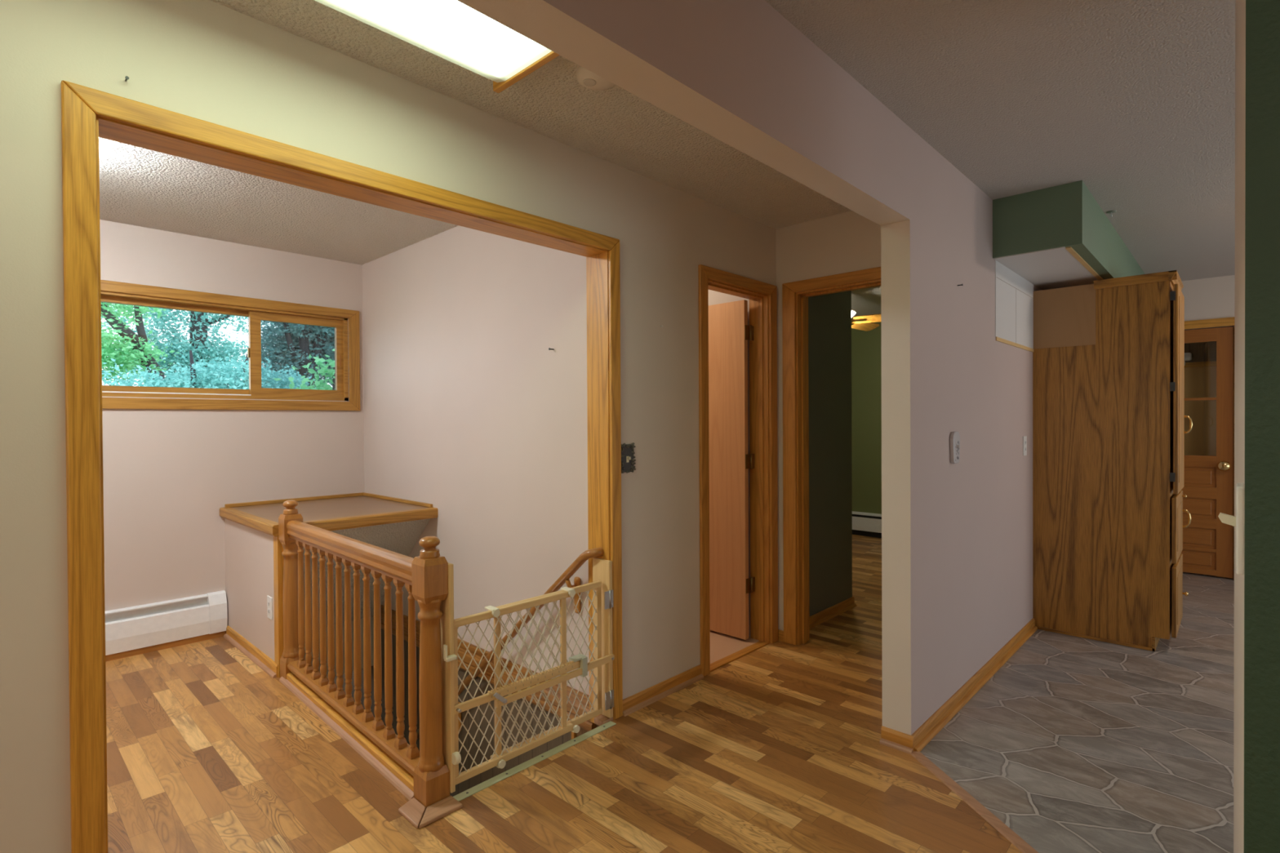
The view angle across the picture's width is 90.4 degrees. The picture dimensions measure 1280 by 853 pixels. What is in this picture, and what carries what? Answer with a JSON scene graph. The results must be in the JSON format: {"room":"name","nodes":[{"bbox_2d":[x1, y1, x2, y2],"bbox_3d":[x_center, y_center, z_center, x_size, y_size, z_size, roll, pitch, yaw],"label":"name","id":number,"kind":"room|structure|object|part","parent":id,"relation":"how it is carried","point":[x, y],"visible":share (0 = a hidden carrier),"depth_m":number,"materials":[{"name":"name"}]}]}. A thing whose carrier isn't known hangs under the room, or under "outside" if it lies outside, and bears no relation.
{"room":"hallway","nodes":[
{"label":"hallway","id":0,"kind":"room"},
{"bbox_2d":[99,219,364,611],"bbox_3d":[-3.220,0.282,3.377,0.150,2.850,3.671,0,1,43],"label":"wall","id":1,"kind":"structure","parent":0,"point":[168,474],"depth_m":3.86,"materials":[{"name":"paint"}]},
{"bbox_2d":[105,590,227,662],"bbox_3d":[-3.340,1.164,3.095,0.067,0.272,2.278,0,1,43],"label":"baseboard heater","id":2,"kind":"object","parent":1,"relation":"attached to","point":[135,630],"visible":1,"depth_m":3.69,"materials":[{"name":"metal"}]},
{"bbox_3d":[-3.379,1.142,3.078,0.034,0.218,2.200,0,1,43],"label":"plate","id":3,"kind":"part","parent":2,"relation":"part of","materials":[{"name":"metal"}]},
{"bbox_2d":[100,280,359,410],"bbox_3d":[-2.724,-0.459,3.865,0.137,0.712,1.967,0,1,43],"label":"window","id":4,"kind":"structure","parent":1,"relation":"attached to","point":[347,381],"depth_m":4.07,"materials":[{"name":"brown wood"}]},
{"bbox_3d":[-2.931,-0.464,3.693,0.034,0.546,1.258,0,1,43],"label":"sash","id":5,"kind":"part","parent":4,"relation":"part of","materials":[{"name":"brown wood"}]},
{"bbox_3d":[-2.310,-0.473,4.288,0.034,0.546,0.577,0,1,43],"label":"sash","id":6,"kind":"part","parent":4,"relation":"part of","materials":[{"name":"brown wood"}]},
{"bbox_2d":[224,518,274,660],"bbox_3d":[-2.215,0.916,3.652,0.935,0.785,0.070,0,1,43],"label":"wall","id":7,"kind":"structure","parent":0,"point":[249,552],"depth_m":3.60,"materials":[{"name":"paint"}]},
{"bbox_2d":[223,626,278,678],"bbox_3d":[-2.207,1.258,3.581,0.925,0.062,0.029,0,1,43],"label":"baseboard","id":8,"kind":"structure","parent":7,"relation":"attached to","point":[249,650],"depth_m":3.53,"materials":[{"name":"brown wood"}]},
{"bbox_2d":[266,595,272,620],"bbox_3d":[-1.958,0.958,3.356,0.072,0.116,0.008,0,1,43],"label":"wall outlet","id":9,"kind":"object","parent":7,"relation":"attached to","point":[269,600],"visible":1,"depth_m":3.34,"materials":[{"name":"white plastic"}]},
{"bbox_2d":[273,536,284,677],"bbox_3d":[-1.852,0.932,3.308,0.065,0.755,0.080,0,1,43],"label":"trim","id":10,"kind":"structure","parent":7,"relation":"attached to","point":[277,547],"depth_m":3.27,"materials":[{"name":"brown wood"}]},
{"bbox_2d":[304,616,373,678],"bbox_3d":[-2.168,1.519,4.195,0.008,0.350,0.821,0,1,43],"label":"wall","id":11,"kind":"structure","parent":0,"point":[371,617],"depth_m":4.38,"materials":[{"name":"paint"}]},
{"bbox_2d":[302,518,430,631],"bbox_3d":[-1.899,1.107,3.949,0.985,1.175,0.801,0,1,43],"label":"wall","id":12,"kind":"structure","parent":0,"point":[401,538],"depth_m":3.89,"materials":[{"name":"beige paint"}]},
{"bbox_2d":[219,492,438,537],"bbox_3d":[-1.913,0.519,3.890,1.045,0.079,0.894,0,1,43],"label":"ledge","id":13,"kind":"object","parent":12,"relation":"on","point":[353,510],"visible":0.94,"depth_m":3.78,"materials":[{"name":"laminate"}]},
{"bbox_2d":[0,0,776,852],"bbox_3d":[-1.116,0.078,1.829,0.124,2.440,5.720,0,1,43],"label":"wall","id":14,"kind":"structure","parent":0,"point":[208,60],"depth_m":1.77,"materials":[{"name":"paint"}]},
{"bbox_2d":[61,80,622,852],"bbox_3d":[-0.715,0.239,2.150,0.019,2.108,1.824,0,1,43],"label":"trim","id":15,"kind":"structure","parent":14,"relation":"attached to","point":[81,105],"depth_m":1.51,"materials":[{"name":"brown wood"}]},
{"bbox_2d":[96,115,609,852],"bbox_3d":[-0.765,0.287,2.201,0.128,2.111,1.727,0,1,43],"label":"door frame","id":16,"kind":"structure","parent":14,"relation":"attached to","point":[597,264],"depth_m":2.80,"materials":[{"name":"brown wood"}]},
{"bbox_2d":[98,116,607,257],"bbox_3d":[-0.771,-0.760,2.192,0.128,0.016,1.695,0,1,43],"label":"trim","id":17,"kind":"structure","parent":14,"relation":"attached to","point":[108,129],"depth_m":1.95,"materials":[{"name":"brown wood"}]},
{"bbox_2d":[398,797,425,828],"bbox_3d":[-0.748,1.287,2.116,0.157,0.013,0.069,0,1,43],"label":"trim","id":18,"kind":"structure","parent":14,"relation":"attached to","point":[413,811],"depth_m":2.11,"materials":[{"name":"brown wood"}]},
{"bbox_2d":[418,795,462,828],"bbox_3d":[-0.682,1.286,2.121,0.077,0.013,0.158,0,1,43],"label":"trim","id":19,"kind":"structure","parent":14,"relation":"attached to","point":[433,812],"depth_m":2.12,"materials":[{"name":"brown wood"}]},
{"bbox_2d":[440,557,614,793],"bbox_3d":[-0.425,0.872,2.497,0.137,0.797,0.808,0,1,43],"label":"safety gate","id":20,"kind":"object","parent":14,"relation":"attached to","point":[602,664],"visible":0.99,"depth_m":2.45,"materials":[{"name":"brown wood"}]},
{"bbox_3d":[-0.474,0.690,2.420,0.020,0.026,0.552,0,1,43],"label":"rail","id":21,"kind":"part","parent":20,"relation":"part of","materials":[{"name":"brown wood"}]},
{"bbox_3d":[-0.471,1.242,2.425,0.020,0.026,0.552,0,1,43],"label":"rail","id":22,"kind":"part","parent":20,"relation":"part of","materials":[{"name":"brown wood"}]},
{"bbox_3d":[-0.361,1.240,2.570,0.020,0.026,0.560,0,1,43],"label":"rail","id":23,"kind":"part","parent":20,"relation":"part of","materials":[{"name":"brown wood"}]},
{"bbox_3d":[-0.364,0.688,2.565,0.020,0.026,0.560,0,1,43],"label":"rail","id":24,"kind":"part","parent":20,"relation":"part of","materials":[{"name":"brown wood"}]},
{"bbox_2d":[594,714,613,725],"bbox_3d":[-0.138,1.283,2.796,0.060,0.026,0.125,0,1,43],"label":"trim","id":25,"kind":"structure","parent":14,"relation":"attached to","point":[600,720],"depth_m":2.76,"materials":[{"name":"brown wood"}]},
{"bbox_2d":[621,442,635,473],"bbox_3d":[-0.052,0.142,2.847,0.022,0.138,0.101,0,1,43],"label":"switch plate","id":26,"kind":"object","parent":14,"relation":"attached to","point":[627,450],"visible":1,"depth_m":2.85,"materials":[{"name":"grey metal"}]},
{"bbox_2d":[622,664,704,716],"bbox_3d":[0.119,1.250,3.026,0.028,0.062,0.571,0,1,43],"label":"baseboard","id":27,"kind":"structure","parent":14,"relation":"attached to","point":[644,698],"depth_m":3.00,"materials":[{"name":"brown wood"}]},
{"bbox_2d":[697,264,777,676],"bbox_3d":[0.512,0.224,3.538,0.144,2.100,0.729,0,1,43],"label":"door frame","id":28,"kind":"structure","parent":14,"relation":"attached to","point":[704,273],"depth_m":3.72,"materials":[{"name":"brown wood"}]},
{"bbox_2d":[708,299,755,639],"bbox_3d":[0.434,0.255,3.946,0.606,1.992,0.086,0,1,43],"label":"door","id":29,"kind":"structure","parent":28,"relation":"attached to","point":[729,331],"depth_m":3.79,"materials":[{"name":"brown wood"}]},
{"bbox_2d":[710,640,769,671],"bbox_3d":[0.538,1.270,3.523,0.054,0.008,0.580,0,1,43],"label":"trim","id":30,"kind":"structure","parent":14,"relation":"attached to","point":[749,649],"depth_m":3.52,"materials":[{"name":"brown wood"}]},
{"bbox_2d":[809,596,856,628],"bbox_3d":[1.226,1.234,4.165,0.028,0.062,0.830,0,1,43],"label":"baseboard","id":31,"kind":"structure","parent":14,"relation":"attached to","point":[822,616],"depth_m":4.21,"materials":[{"name":"brown wood"}]},
{"bbox_2d":[328,225,589,796],"bbox_3d":[-2.003,1.509,4.673,5.070,5.340,0.100,0,1,43],"label":"wall","id":32,"kind":"structure","parent":0,"point":[469,413],"depth_m":3.50,"materials":[{"name":"paint"}]},
{"bbox_2d":[380,604,596,731],"bbox_3d":[-1.010,1.312,3.638,2.204,0.150,0.034,0,1,43],"label":"trim","id":33,"kind":"structure","parent":32,"relation":"attached to","point":[588,725],"depth_m":3.33,"materials":[{"name":"brown wood"}]},
{"bbox_2d":[416,546,604,739],"bbox_3d":[-0.788,1.253,3.387,1.727,1.439,0.092,0,1,43],"label":"stair handrail","id":34,"kind":"object","parent":32,"relation":"attached to","point":[565,577],"visible":0.67,"depth_m":2.95,"materials":[{"name":"brown wood"}]},
{"bbox_2d":[571,731,575,739],"bbox_3d":[-0.307,2.583,3.006,0.020,2.400,0.013,0,1,43],"label":"trim","id":35,"kind":"structure","parent":32,"relation":"attached to","point":[573,735],"depth_m":2.99,"materials":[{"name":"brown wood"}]},
{"bbox_2d":[575,724,599,737],"bbox_3d":[-0.159,2.748,2.944,0.290,2.870,0.100,0,1,43],"label":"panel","id":36,"kind":"object","parent":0,"point":[582,731],"depth_m":2.96,"materials":[{"name":"brown wood"}]},
{"bbox_2d":[98,0,1235,316],"bbox_3d":[1.268,-1.216,2.417,7.885,0.110,9.878,0,1,43],"label":"ceiling","id":37,"kind":"structure","parent":0,"point":[1133,101],"depth_m":2.45,"materials":[{"name":"grey paint"}]},
{"bbox_2d":[314,0,559,93],"bbox_3d":[-0.731,-1.105,1.458,0.420,0.072,1.241,0,1,43],"label":"fluorescent light","id":38,"kind":"object","parent":37,"relation":"attached to","point":[453,31],"visible":0.56,"depth_m":1.75,"materials":[{"name":"white plastic"}]},
{"bbox_2d":[575,64,615,89],"bbox_3d":[-0.137,-1.125,2.035,0.138,0.048,0.138,0,1,43],"label":"smoke detector","id":39,"kind":"object","parent":37,"relation":"attached to","point":[585,77],"visible":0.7,"depth_m":2.02,"materials":[{"name":"plastic"}]},
{"bbox_2d":[851,309,880,331],"bbox_3d":[1.766,-0.980,5.529,1.206,0.420,1.180,0,1,43],"label":"ceiling fan","id":40,"kind":"object","parent":37,"relation":"hanging from","point":[863,322],"visible":0.1,"depth_m":5.43,"materials":[{"name":"brown wood"}]},
{"bbox_3d":[1.658,-0.911,5.141,0.130,0.055,0.510,0,0,11],"label":"blade","id":41,"kind":"part","parent":40,"relation":"part of","materials":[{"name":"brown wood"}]},
{"bbox_3d":[2.009,-0.919,5.762,0.510,0.055,0.130,-1,1,-43],"label":"blade","id":42,"kind":"part","parent":40,"relation":"part of","materials":[{"name":"brown wood"}]},
{"bbox_3d":[2.059,-0.915,5.324,0.510,0.055,0.130,0,1,29],"label":"blade","id":43,"kind":"part","parent":40,"relation":"part of","materials":[{"name":"brown wood"}]},
{"bbox_2d":[1106,209,1116,217],"bbox_3d":[2.605,-1.174,3.508,0.048,0.028,0.048,0,1,43],"label":"ceiling hook","id":44,"kind":"object","parent":37,"relation":"attached to","point":[1113,211],"visible":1,"depth_m":3.50,"materials":[{"name":"metal"}]},
{"bbox_3d":[2.605,-1.185,3.508,0.048,0.006,0.048,0,1,43],"label":"plate","id":45,"kind":"part","parent":44,"relation":"part of","materials":[{"name":"white metal"}]},
{"bbox_2d":[105,534,1234,852],"bbox_3d":[1.319,1.377,2.404,7.785,0.204,9.878,0,1,43],"label":"floor","id":46,"kind":"structure","parent":0,"point":[777,748],"depth_m":2.41,"materials":[{"name":"laminate"}]},
{"bbox_2d":[278,500,449,809],"bbox_3d":[-1.261,0.835,2.723,1.589,0.913,0.103,0,1,45],"label":"balustrade","id":47,"kind":"object","parent":46,"relation":"on","point":[423,775],"visible":1,"depth_m":2.54,"materials":[{"name":"brown wood"}]},
{"bbox_3d":[-1.787,0.869,3.256,0.088,0.842,0.088,0,1,43],"label":"newel post","id":48,"kind":"part","parent":47,"relation":"part of","materials":[{"name":"brown wood"}]},
{"bbox_3d":[-1.258,0.521,2.725,1.419,0.085,0.066,0,1,45],"label":"handrail","id":49,"kind":"part","parent":47,"relation":"part of","materials":[{"name":"brown wood"}]},
{"bbox_3d":[-1.273,1.270,2.711,1.419,0.044,0.024,0,1,45],"label":"board","id":50,"kind":"part","parent":47,"relation":"part of","materials":[{"name":"brown wood"}]},
{"bbox_3d":[-1.254,1.212,2.731,1.419,0.035,0.072,0,1,45],"label":"rail","id":51,"kind":"part","parent":47,"relation":"part of","materials":[{"name":"brown wood"}]},
{"bbox_3d":[-0.725,0.872,2.199,0.088,0.842,0.088,0,1,43],"label":"newel post","id":52,"kind":"part","parent":47,"relation":"part of","materials":[{"name":"brown wood"}]},
{"bbox_2d":[453,720,616,801],"bbox_3d":[-0.379,1.286,2.472,0.037,0.005,0.768,0,1,43],"label":"threshold strip","id":53,"kind":"object","parent":46,"relation":"on","point":[491,781],"visible":0.95,"depth_m":2.43,"materials":[{"name":"green wood"}]},
{"bbox_2d":[911,751,1038,852],"bbox_3d":[1.199,1.282,1.774,0.044,0.006,1.453,0,0,-10],"label":"trim","id":54,"kind":"structure","parent":46,"relation":"on","point":[989,817],"depth_m":2.14,"materials":[{"name":"brown wood"}]},
{"bbox_2d":[1032,270,1192,651],"bbox_3d":[2.891,0.201,3.893,0.733,2.112,0.574,0,1,43],"label":"pantry cabinet","id":55,"kind":"object","parent":46,"relation":"on","point":[1108,416],"visible":1,"depth_m":3.70,"materials":[{"name":"brown wood"}]},
{"bbox_3d":[2.563,-0.661,3.844,0.320,0.358,0.006,0,1,43],"label":"filler panel","id":56,"kind":"part","parent":55,"relation":"part of","materials":[{"name":"brown wood"}]},
{"bbox_3d":[2.983,-0.832,3.792,0.372,0.046,0.574,0,1,43],"label":"crown moulding","id":57,"kind":"part","parent":55,"relation":"part of","materials":[{"name":"brown wood"}]},
{"bbox_3d":[3.114,0.185,3.709,0.004,1.985,0.536,0,1,43],"label":"frame","id":58,"kind":"part","parent":55,"relation":"part of","materials":[{"name":"brown wood"}]},
{"bbox_3d":[3.133,0.974,3.699,0.022,0.388,0.524,0,1,43],"label":"drawer","id":59,"kind":"part","parent":55,"relation":"part of","materials":[{"name":"brown wood"}]},
{"bbox_3d":[3.130,0.575,3.696,0.022,0.366,0.524,0,1,43],"label":"drawer","id":60,"kind":"part","parent":55,"relation":"part of","materials":[{"name":"brown wood"}]},
{"bbox_3d":[3.130,-0.207,3.685,0.022,1.160,0.524,0,1,43],"label":"door","id":61,"kind":"part","parent":55,"relation":"part of","materials":[{"name":"brown wood"}]},
{"bbox_3d":[3.296,0.555,3.828,0.042,0.111,0.016,0,1,43],"label":"handle","id":62,"kind":"part","parent":55,"relation":"part of","materials":[{"name":"gold metal"}]},
{"bbox_3d":[3.297,-0.013,3.819,0.042,0.111,0.016,0,1,43],"label":"handle","id":63,"kind":"part","parent":55,"relation":"part of","materials":[{"name":"gold metal"}]},
{"bbox_2d":[708,289,750,636],"bbox_3d":[-0.507,0.054,4.213,2.270,2.440,1.420,0,1,43],"label":"wall","id":64,"kind":"structure","parent":0,"point":[714,297],"depth_m":3.83,"materials":[{"name":"paint"}]},
{"bbox_2d":[457,0,1042,751],"bbox_3d":[0.892,0.057,2.377,0.143,2.450,9.278,0,1,43],"label":"wall","id":65,"kind":"structure","parent":0,"point":[957,539],"depth_m":2.54,"materials":[{"name":"paint"}]},
{"bbox_2d":[879,725,914,754],"bbox_3d":[1.021,1.249,2.529,0.126,0.062,0.028,0,1,43],"label":"baseboard","id":66,"kind":"structure","parent":65,"relation":"attached to","point":[891,738],"depth_m":2.53,"materials":[{"name":"brown wood"}]},
{"bbox_2d":[949,431,959,463],"bbox_3d":[1.420,0.095,2.850,0.030,0.144,0.092,0,1,43],"label":"switch plate","id":67,"kind":"object","parent":65,"relation":"attached to","point":[954,439],"visible":1,"depth_m":2.83,"materials":[{"name":"plastic"}]},
{"bbox_2d":[995,260,1033,348],"bbox_3d":[2.159,-0.681,3.649,0.004,0.406,0.838,0,1,43],"label":"backsplash","id":68,"kind":"structure","parent":65,"relation":"attached to","point":[1014,309],"depth_m":3.61,"materials":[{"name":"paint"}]},
{"bbox_2d":[995,337,1033,351],"bbox_3d":[2.165,-0.469,3.655,0.006,0.020,0.825,0,1,43],"label":"trim","id":69,"kind":"structure","parent":65,"relation":"attached to","point":[997,339],"depth_m":3.61,"materials":[{"name":"brown wood"}]},
{"bbox_2d":[997,277,1033,298],"bbox_3d":[2.163,-0.637,3.652,0.004,0.316,0.810,0,1,43],"label":"trim","id":70,"kind":"structure","parent":65,"relation":"attached to","point":[997,277],"depth_m":3.63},
{"bbox_2d":[1022,435,1026,455],"bbox_3d":[2.306,0.116,3.802,0.008,0.116,0.072,0,1,43],"label":"wall outlet","id":71,"kind":"object","parent":65,"relation":"attached to","point":[1024,437],"visible":1,"depth_m":3.79,"materials":[{"name":"white plastic"}]},
{"bbox_2d":[993,246,1097,289],"bbox_3d":[2.961,-0.893,4.268,0.314,0.005,2.912,0,1,43],"label":"soffit","id":72,"kind":"structure","parent":65,"relation":"attached to","point":[1054,268],"depth_m":3.53,"materials":[{"name":"paint"}]},
{"bbox_2d":[992,180,1145,279],"bbox_3d":[2.984,-1.045,4.239,0.388,0.302,2.920,0,1,43],"label":"soffit","id":73,"kind":"structure","parent":65,"relation":"attached to","point":[1068,215],"depth_m":3.22,"materials":[{"name":"green paint"}]},
{"bbox_2d":[1065,246,1102,279],"bbox_3d":[3.091,-0.892,4.160,0.022,0.007,2.890,0,1,43],"label":"trim","id":74,"kind":"structure","parent":65,"relation":"attached to","point":[1069,249],"depth_m":3.40,"materials":[{"name":"brown wood"}]},
{"bbox_2d":[775,210,880,631],"bbox_3d":[1.198,0.050,3.494,0.948,2.440,0.120,0,1,43],"label":"wall","id":75,"kind":"structure","parent":0,"point":[846,242],"depth_m":3.61,"materials":[{"name":"paint"}]},
{"bbox_2d":[777,629,783,641],"bbox_3d":[0.834,1.239,3.765,0.051,0.062,0.011,0,1,43],"label":"baseboard","id":76,"kind":"structure","parent":75,"relation":"attached to","point":[780,633],"depth_m":3.76,"materials":[{"name":"brown wood"}]},
{"bbox_2d":[782,266,880,645],"bbox_3d":[1.226,0.217,3.459,0.935,2.108,0.140,0,1,43],"label":"door frame","id":77,"kind":"structure","parent":75,"relation":"attached to","point":[789,290],"depth_m":3.70,"materials":[{"name":"brown wood"}]},
{"bbox_2d":[808,290,852,616],"bbox_3d":[0.612,0.043,4.708,1.615,2.440,0.838,0,1,43],"label":"wall","id":78,"kind":"structure","parent":0,"point":[829,315],"depth_m":4.23,"materials":[{"name":"paint"}]},
{"bbox_2d":[851,321,881,514],"bbox_3d":[1.875,0.030,5.435,2.650,2.440,3.630,0,1,43],"label":"wall","id":79,"kind":"structure","parent":0,"point":[866,347],"depth_m":7.15,"materials":[{"name":"green paint"}]},
{"bbox_2d":[852,511,881,537],"bbox_3d":[3.019,1.103,6.683,2.200,0.260,0.065,0,1,43],"label":"baseboard heater","id":80,"kind":"object","parent":79,"relation":"attached to","point":[865,524],"visible":0.02,"depth_m":7.11,"materials":[{"name":"metal"}]},
{"bbox_2d":[852,511,881,516],"bbox_3d":[3.024,0.985,6.688,2.200,0.025,0.050,0,1,43],"label":"hood","id":81,"kind":"object","parent":80,"relation":"attached to","point":[854,513],"depth_m":7.14,"materials":[{"name":"metal"}]},
{"bbox_2d":[1181,275,1235,330],"bbox_3d":[5.658,0.012,4.335,4.143,2.450,0.120,0,1,43],"label":"wall","id":82,"kind":"structure","parent":0,"point":[1211,298],"depth_m":5.19,"materials":[{"name":"paint"}]},
{"bbox_2d":[1181,326,1233,577],"bbox_3d":[4.471,0.210,5.373,0.802,2.027,0.114,0,1,43],"label":"door","id":83,"kind":"structure","parent":82,"relation":"in","point":[1208,480],"depth_m":5.20,"materials":[{"name":"brown wood"}]},
{"bbox_3d":[4.502,1.103,5.404,0.596,0.145,0.024,0,1,43],"label":"raised panel","id":84,"kind":"part","parent":83,"relation":"part of","materials":[{"name":"brown wood"}]},
{"bbox_3d":[4.500,0.547,5.401,0.596,0.093,0.040,0,1,43],"label":"rail","id":85,"kind":"part","parent":83,"relation":"part of","materials":[{"name":"brown wood"}]},
{"bbox_3d":[4.501,0.921,5.402,0.596,0.165,0.024,0,1,43],"label":"raised panel","id":86,"kind":"part","parent":83,"relation":"part of","materials":[{"name":"brown wood"}]},
{"bbox_3d":[4.500,0.675,5.400,0.596,0.164,0.024,0,1,43],"label":"raised panel","id":87,"kind":"part","parent":83,"relation":"part of","materials":[{"name":"brown wood"}]},
{"bbox_3d":[4.503,1.016,5.405,0.596,0.027,0.040,0,1,43],"label":"rail","id":88,"kind":"part","parent":83,"relation":"part of","materials":[{"name":"brown wood"}]},
{"bbox_3d":[4.504,1.198,5.406,0.596,0.045,0.040,0,1,43],"label":"rail","id":89,"kind":"part","parent":83,"relation":"part of","materials":[{"name":"brown wood"}]},
{"bbox_3d":[4.502,0.798,5.403,0.596,0.081,0.040,0,1,43],"label":"rail","id":90,"kind":"part","parent":83,"relation":"part of","materials":[{"name":"brown wood"}]},
{"bbox_3d":[4.498,0.418,5.398,0.596,0.165,0.024,0,1,43],"label":"raised panel","id":91,"kind":"part","parent":83,"relation":"part of","materials":[{"name":"brown wood"}]},
{"bbox_3d":[4.499,0.288,5.399,0.596,0.095,0.040,0,1,43],"label":"rail","id":92,"kind":"part","parent":83,"relation":"part of","materials":[{"name":"brown wood"}]},
{"bbox_3d":[4.493,-0.750,5.390,0.596,0.107,0.040,0,1,43],"label":"rail","id":93,"kind":"part","parent":83,"relation":"part of","materials":[{"name":"brown wood"}]},
{"bbox_3d":[4.710,0.318,5.121,0.082,0.081,0.075,0,1,43],"label":"knob","id":94,"kind":"part","parent":83,"relation":"part of","materials":[{"name":"gold metal"}]},
{"bbox_2d":[1184,316,1234,580],"bbox_3d":[4.504,0.179,5.385,0.942,2.112,0.086,0,1,43],"label":"door frame","id":95,"kind":"structure","parent":82,"relation":"attached to","point":[1224,322],"depth_m":5.15,"materials":[{"name":"brown wood"}]},
{"bbox_2d":[1184,365,1234,568],"bbox_3d":[4.784,0.007,5.563,1.900,2.450,0.500,0,1,43],"label":"wall","id":96,"kind":"structure","parent":0,"point":[1199,382],"depth_m":5.61,"materials":[{"name":"paint"}]},
{"bbox_2d":[1184,360,1234,368],"bbox_3d":[4.877,-0.547,5.660,1.700,0.045,0.021,0,1,43],"label":"rail","id":97,"kind":"object","parent":96,"relation":"attached to","point":[1199,364],"visible":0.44,"depth_m":5.59,"materials":[{"name":"brown wood"}]},
{"bbox_2d":[1184,327,1234,362],"bbox_3d":[4.879,-0.894,5.661,1.700,0.650,0.011,0,1,43],"label":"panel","id":98,"kind":"object","parent":96,"relation":"attached to","point":[1204,351],"visible":0.11,"depth_m":5.59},
{"bbox_2d":[1184,352,1192,365],"bbox_3d":[4.841,-0.596,5.654,0.115,0.117,0.056,0,1,43],"label":"wall lamp","id":99,"kind":"object","parent":98,"relation":"attached to","point":[1188,356],"visible":0.33,"depth_m":5.62,"materials":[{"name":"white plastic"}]},
{"bbox_2d":[1233,0,1279,852],"bbox_3d":[1.567,0.066,0.865,1.112,2.450,1.090,0,1,43],"label":"wall","id":100,"kind":"structure","parent":0,"point":[1256,695],"depth_m":0.83,"materials":[{"name":"paint"}]},
{"bbox_2d":[1217,482,1244,574],"bbox_3d":[0.828,0.141,0.889,0.027,0.120,0.070,0,1,43],"label":"handle","id":101,"kind":"object","parent":100,"relation":"attached to","point":[1237,521],"visible":0.94,"depth_m":0.86,"materials":[{"name":"white plastic"}]},
{"bbox_3d":[0.834,0.141,0.882,0.008,0.120,0.070,0,1,43],"label":"plate","id":102,"kind":"part","parent":101,"relation":"part of","materials":[{"name":"white plastic"}]},
{"label":"outside","id":103,"kind":"structure","parent":0,"visible":0},
{"bbox_3d":[-16.436,3.162,22.490,45.215,0.100,70.000,0,1,43],"label":"ground","id":104,"kind":"structure","parent":103,"visible":0},
{"bbox_2d":[101,302,179,386],"bbox_3d":[-8.101,0.379,9.569,1.856,5.607,1.977,0,0,-2],"label":"broadleaf tree","id":105,"kind":"object","parent":104,"relation":"on","point":[140,346],"visible":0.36,"depth_m":9.67,"materials":[{"name":"green plant"}]},
{"bbox_2d":[101,303,274,385],"bbox_3d":[-9.715,-0.845,14.364,2.081,7.974,4.843,0,1,43],"label":"broadleaf tree","id":106,"kind":"object","parent":104,"relation":"on","point":[202,348],"visible":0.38,"depth_m":13.92,"materials":[{"name":"green plant"}]},
{"bbox_2d":[102,350,315,389],"bbox_3d":[-5.155,1.125,7.593,1.567,4.097,2.636,0,1,43],"label":"leafy shrub","id":107,"kind":"object","parent":104,"relation":"on","point":[227,380],"visible":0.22,"depth_m":7.48,"materials":[{"name":"green plant"}]},
{"bbox_2d":[239,318,334,387],"bbox_3d":[-6.245,0.212,12.236,2.115,5.856,2.452,0,1,31],"label":"broadleaf tree","id":108,"kind":"object","parent":104,"relation":"on","point":[295,343],"visible":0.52,"depth_m":11.70,"materials":[{"name":"green plant"}]},
{"bbox_2d":[273,348,334,390],"bbox_3d":[-2.971,1.210,6.133,0.706,3.925,0.735,0,1,14],"label":"sapling","id":109,"kind":"object","parent":104,"relation":"on","point":[323,370],"visible":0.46,"depth_m":6.10,"materials":[{"name":"green plant"}]}
]}

